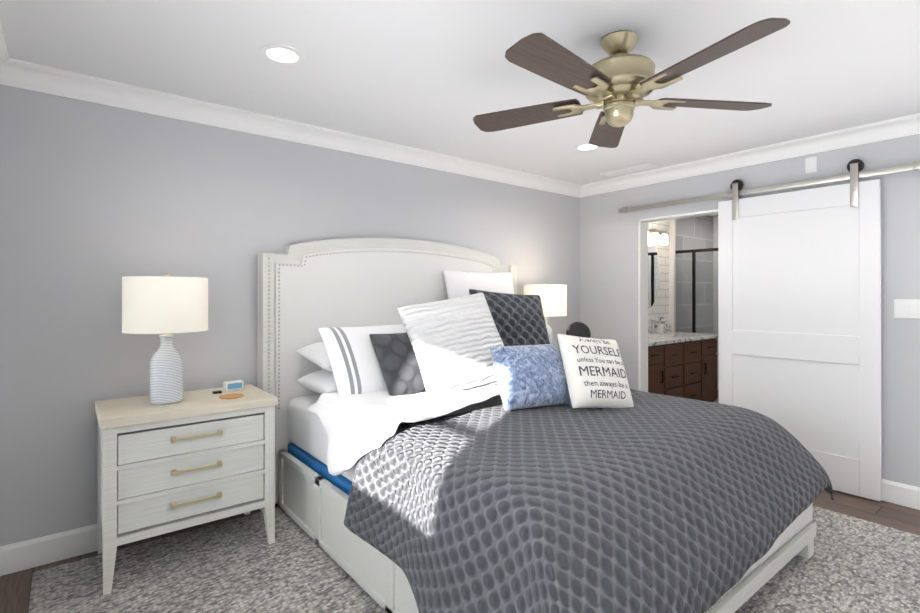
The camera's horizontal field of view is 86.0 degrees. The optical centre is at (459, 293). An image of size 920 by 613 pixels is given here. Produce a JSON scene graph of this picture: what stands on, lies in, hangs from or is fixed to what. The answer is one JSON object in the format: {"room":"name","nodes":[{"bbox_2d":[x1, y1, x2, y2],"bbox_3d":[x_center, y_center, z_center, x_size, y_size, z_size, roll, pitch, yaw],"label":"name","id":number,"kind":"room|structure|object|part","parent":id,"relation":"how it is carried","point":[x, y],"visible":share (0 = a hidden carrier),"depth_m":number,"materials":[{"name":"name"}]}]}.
{"room":"bedroom","nodes":[
{"label":"bedroom","id":0,"kind":"room"},
{"bbox_2d":[0,85,712,545],"bbox_3d":[0.635,0.123,4.689,7.690,2.440,0.120,0,0,-39],"label":"wall","id":1,"kind":"structure","parent":0,"point":[98,203],"depth_m":2.72,"materials":[{"name":"grey paint"}]},
{"bbox_2d":[0,23,15,82],"bbox_3d":[-0.969,-1.052,0.808,0.092,0.105,3.720,0,0,-39],"label":"crown molding","id":2,"kind":"structure","parent":1,"relation":"attached to","point":[15,73],"depth_m":2.32,"materials":[{"name":"white"}]},
{"bbox_2d":[0,502,277,575],"bbox_3d":[-0.494,1.273,3.697,4.450,0.135,0.016,0,0,-39],"label":"baseboard","id":3,"kind":"structure","parent":1,"relation":"attached to","point":[30,553],"depth_m":2.45,"materials":[{"name":"white"}]},
{"bbox_2d":[0,60,579,197],"bbox_3d":[-0.470,-1.047,3.671,4.450,0.105,0.092,0,0,-39],"label":"crown molding","id":4,"kind":"structure","parent":1,"relation":"attached to","point":[29,76],"depth_m":3.01,"materials":[{"name":"white"}]},
{"bbox_2d":[648,236,659,309],"bbox_3d":[2.234,-0.255,5.884,0.540,0.910,0.013,0,0,-39],"label":"bathroom mirror","id":5,"kind":"object","parent":1,"relation":"attached to","point":[653,272],"visible":0.42,"depth_m":5.95,"materials":[{"name":"white mirror"}]},
{"bbox_2d":[648,228,667,244],"bbox_3d":[2.278,-0.680,5.830,0.600,0.190,0.154,0,0,-39],"label":"sconce","id":6,"kind":"object","parent":1,"relation":"attached to","point":[655,233],"visible":0.77,"depth_m":5.83,"materials":[{"name":"white glass"}]},
{"bbox_2d":[648,325,671,332],"bbox_3d":[2.019,0.422,5.688,1.600,0.095,0.020,0,0,-39],"label":"backsplash","id":7,"kind":"structure","parent":1,"relation":"attached to","point":[651,328],"depth_m":5.85,"materials":[{"name":"white stone"}]},
{"bbox_2d":[0,490,919,612],"bbox_3d":[0.735,1.368,2.161,4.690,0.060,4.190,0,0,-39],"label":"floor","id":8,"kind":"structure","parent":0,"point":[15,589],"depth_m":2.88,"materials":[{"name":"brown wood"}]},
{"bbox_2d":[28,505,919,612],"bbox_3d":[0.458,1.331,2.260,3.780,0.014,3.250,0,0,-39],"label":"rug","id":9,"kind":"object","parent":8,"relation":"on","point":[851,564],"visible":0.42,"depth_m":2.30,"materials":[{"name":"grey carpet"}]},
{"bbox_2d":[95,380,277,595],"bbox_3d":[-1.416,0.911,2.569,0.764,0.824,0.494,0,0,-39],"label":"nightstand","id":10,"kind":"object","parent":9,"relation":"on","point":[195,458],"visible":0.98,"depth_m":2.38,"materials":[{"name":"white wood"}]},
{"bbox_2d":[122,273,207,404],"bbox_3d":[-1.483,0.219,2.494,0.374,0.654,0.374,0,0,-39],"label":"lamp","id":11,"kind":"object","parent":10,"relation":"on","point":[166,304],"visible":1,"depth_m":2.37,"materials":[{"name":"fabric"}]},
{"bbox_3d":[-1.483,0.053,2.495,0.374,0.270,0.374,0,0,-39],"label":"lamp shade","id":12,"kind":"part","parent":11,"relation":"part of","materials":[{"name":"white fabric"}]},
{"bbox_3d":[-1.272,0.844,2.389,0.218,0.332,0.032,0,0,-39],"label":"handle","id":13,"kind":"part","parent":10,"relation":"part of","materials":[{"name":"gold metal"}]},
{"bbox_2d":[223,380,243,390],"bbox_3d":[-1.293,0.524,2.816,0.100,0.049,0.055,0,0,-39],"label":"clock","id":14,"kind":"object","parent":10,"relation":"on","point":[237,385],"depth_m":2.80,"materials":[{"name":"white plastic"}]},
{"bbox_2d":[257,238,833,612],"bbox_3d":[0.325,0.459,2.780,2.199,1.730,2.434,0,0,-39],"label":"bed","id":15,"kind":"object","parent":9,"relation":"on","point":[456,431],"visible":1,"depth_m":2.23,"materials":[{"name":"grey fabric"}]},
{"bbox_3d":[-0.383,0.461,3.695,2.160,1.729,0.120,0,0,-39],"label":"headboard frame","id":16,"kind":"part","parent":15,"relation":"part of","materials":[{"name":"white wood"}]},
{"bbox_3d":[-0.364,0.331,3.673,2.000,1.320,0.028,0,0,-39],"label":"headboard panel","id":17,"kind":"part","parent":15,"relation":"part of","materials":[{"name":"white fabric"}]},
{"bbox_3d":[0.291,0.789,2.853,1.860,0.290,2.095,0,0,-39],"label":"mattress","id":18,"kind":"part","parent":15,"relation":"part of","materials":[{"name":"white fabric"}]},
{"bbox_2d":[369,332,425,395],"bbox_3d":[-0.300,0.401,2.840,0.456,0.372,0.273,0,0,-39],"label":"pillow","id":19,"kind":"object","parent":15,"relation":"on","point":[397,361],"depth_m":2.74,"materials":[{"name":"fabric"}]},
{"bbox_2d":[307,384,500,475],"bbox_3d":[0.148,0.685,3.002,2.081,0.332,0.818,0,0,-39],"label":"comforter","id":20,"kind":"object","parent":15,"relation":"on","point":[353,428],"depth_m":2.43,"materials":[{"name":"white fabric"}]},
{"bbox_2d":[443,270,513,298],"bbox_3d":[0.186,0.053,3.946,0.756,0.505,0.219,0,0,-39],"label":"pillow","id":21,"kind":"object","parent":15,"relation":"on","point":[456,283],"depth_m":3.87,"materials":[{"name":"white fabric"}]},
{"bbox_2d":[469,289,549,345],"bbox_3d":[0.383,0.277,3.540,0.759,0.667,0.383,0,0,-39],"label":"pillow","id":22,"kind":"object","parent":15,"relation":"on","point":[519,320],"depth_m":3.51,"materials":[{"name":"fabric"}]},
{"bbox_3d":[0.342,1.147,2.788,1.970,0.354,2.270,0,0,-39],"label":"frame","id":23,"kind":"part","parent":15,"relation":"part of","materials":[{"name":"white wood"}]},
{"bbox_2d":[344,389,833,612],"bbox_3d":[0.682,0.944,2.308,2.179,0.668,1.257,0,0,-39],"label":"quilt","id":24,"kind":"object","parent":15,"relation":"on","point":[651,503],"depth_m":1.81,"materials":[{"name":"fabric"}]},
{"bbox_3d":[0.950,0.940,4.462,0.744,0.775,0.494,0,0,-39],"label":"nightstand","id":25,"kind":"object","parent":9,"relation":"on","visible":0},
{"bbox_2d":[524,282,566,343],"bbox_3d":[0.751,0.223,4.360,0.374,0.654,0.374,0,0,-39],"label":"lamp","id":26,"kind":"object","parent":25,"relation":"on","point":[553,297],"visible":0.46,"depth_m":4.19,"materials":[{"name":"fabric"}]},
{"bbox_3d":[0.751,0.057,4.360,0.374,0.270,0.374,0,0,-39],"label":"lamp shade","id":27,"kind":"part","parent":26,"relation":"part of","materials":[{"name":"white fabric"}]},
{"bbox_2d":[566,322,590,337],"bbox_3d":[1.058,0.401,4.426,0.212,0.301,0.174,0,0,-39],"label":"desk fan","id":28,"kind":"object","parent":25,"relation":"on","point":[579,329],"visible":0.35,"depth_m":4.40,"materials":[{"name":"black plastic"}]},
{"bbox_2d":[0,0,919,184],"bbox_3d":[0.735,-1.142,2.166,4.690,0.080,4.190,0,0,-39],"label":"ceiling","id":29,"kind":"structure","parent":0,"point":[437,76],"depth_m":2.36,"materials":[{"name":"white paint"}]},
{"bbox_2d":[260,44,304,64],"bbox_3d":[-0.818,-1.099,2.274,0.196,0.004,0.196,0,0,-39],"label":"recessed light","id":30,"kind":"object","parent":29,"relation":"in","point":[280,54],"visible":1,"depth_m":2.27,"materials":[{"name":"white plastic"}]},
{"bbox_2d":[574,143,599,150],"bbox_3d":[0.954,-1.097,3.692,0.196,0.004,0.196,0,0,-39],"label":"recessed light","id":31,"kind":"object","parent":29,"relation":"in","point":[585,147],"visible":0.81,"depth_m":3.70,"materials":[{"name":"white plastic"}]},
{"bbox_2d":[600,163,659,176],"bbox_3d":[1.499,-1.092,4.372,0.160,0.012,0.500,0,0,-39],"label":"ceiling vent","id":32,"kind":"object","parent":29,"relation":"in","point":[630,169],"visible":0.96,"depth_m":4.34,"materials":[{"name":"white plastic"}]},
{"bbox_2d":[473,18,789,147],"bbox_3d":[0.667,-0.913,2.101,1.302,0.376,1.329,0,0,-39],"label":"fan","id":33,"kind":"object","parent":29,"relation":"hanging from","point":[619,84],"visible":1,"depth_m":2.01,"materials":[{"name":"brown wood"}]},
{"bbox_2d":[713,216,717,247],"bbox_3d":[4.283,0.125,6.188,0.120,2.440,2.100,0,0,-39],"label":"wall","id":34,"kind":"structure","parent":0,"point":[715,231],"depth_m":6.95,"materials":[{"name":"white paint"}]},
{"bbox_2d":[580,134,919,486],"bbox_3d":[2.519,0.121,3.591,0.120,2.440,3.950,0,0,-39],"label":"wall","id":35,"kind":"structure","parent":0,"point":[608,270],"depth_m":3.44,"materials":[{"name":"grey paint"}]},
{"bbox_2d":[638,209,717,391],"bbox_3d":[1.979,0.327,4.266,0.130,2.030,0.880,0,0,-39],"label":"door frame","id":36,"kind":"structure","parent":35,"relation":"attached to","point":[643,305],"depth_m":4.57,"materials":[{"name":"white"}]},
{"bbox_2d":[580,113,919,197],"bbox_3d":[2.433,-1.047,3.531,0.092,0.105,3.720,0,0,-39],"label":"crown molding","id":37,"kind":"structure","parent":35,"relation":"attached to","point":[909,125],"depth_m":3.68,"materials":[{"name":"white"}]},
{"bbox_2d":[619,159,919,500],"bbox_3d":[2.189,0.225,3.833,0.093,2.233,2.160,0,0,-39],"label":"sliding barn door","id":38,"kind":"structure","parent":35,"relation":"attached to","point":[799,315],"depth_m":3.45,"materials":[{"name":"white wood"}]},
{"bbox_3d":[2.189,-0.717,3.834,0.093,0.286,2.160,0,0,-39],"label":"rail","id":39,"kind":"part","parent":38,"relation":"part of","materials":[{"name":"silver metal"}]},
{"bbox_2d":[805,156,816,173],"bbox_3d":[2.501,-0.917,3.515,0.006,0.115,0.070,0,0,-39],"label":"switch plate","id":40,"kind":"object","parent":35,"relation":"attached to","point":[810,164],"visible":1,"depth_m":3.51,"materials":[{"name":"white plastic"}]},
{"bbox_2d":[882,479,919,509],"bbox_3d":[2.554,1.273,3.438,0.016,0.135,1.130,0,0,-39],"label":"baseboard","id":41,"kind":"structure","parent":35,"relation":"attached to","point":[906,495],"depth_m":3.12,"materials":[{"name":"white wood"}]},
{"bbox_2d":[894,299,919,318],"bbox_3d":[2.822,0.095,3.107,0.012,0.120,0.135,0,0,-39],"label":"switch plate","id":42,"kind":"object","parent":35,"relation":"attached to","point":[906,308],"visible":1,"depth_m":3.11,"materials":[{"name":"white plastic"}]},
{"bbox_3d":[3.075,1.374,5.295,3.120,0.060,2.220,0,0,-39],"label":"floor","id":43,"kind":"structure","parent":0,"visible":0},
{"bbox_2d":[648,337,717,401],"bbox_3d":[2.202,0.926,5.458,1.580,0.834,0.607,0,0,-39],"label":"bathroom vanity","id":44,"kind":"object","parent":43,"relation":"on","point":[682,364],"depth_m":5.26,"materials":[{"name":"brown wood"}]},
{"bbox_2d":[648,333,717,344],"bbox_3d":[2.203,0.489,5.458,1.600,0.040,0.610,0,0,-39],"label":"countertop","id":45,"kind":"structure","parent":44,"relation":"on","point":[653,338],"depth_m":5.41,"materials":[{"name":"white stone"}]},
{"bbox_2d":[649,320,664,334],"bbox_3d":[2.252,0.384,5.637,0.052,0.169,0.180,0,0,-39],"label":"faucet","id":46,"kind":"object","parent":45,"relation":"on","point":[653,322],"depth_m":5.66,"materials":[{"name":"silver metal"}]},
{"bbox_2d":[669,219,718,402],"bbox_3d":[2.972,0.125,5.854,0.075,2.440,0.978,0,0,-39],"label":"shower frame","id":47,"kind":"object","parent":43,"relation":"on","point":[693,290],"visible":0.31,"depth_m":6.02,"materials":[{"name":"black metal"}]}
]}

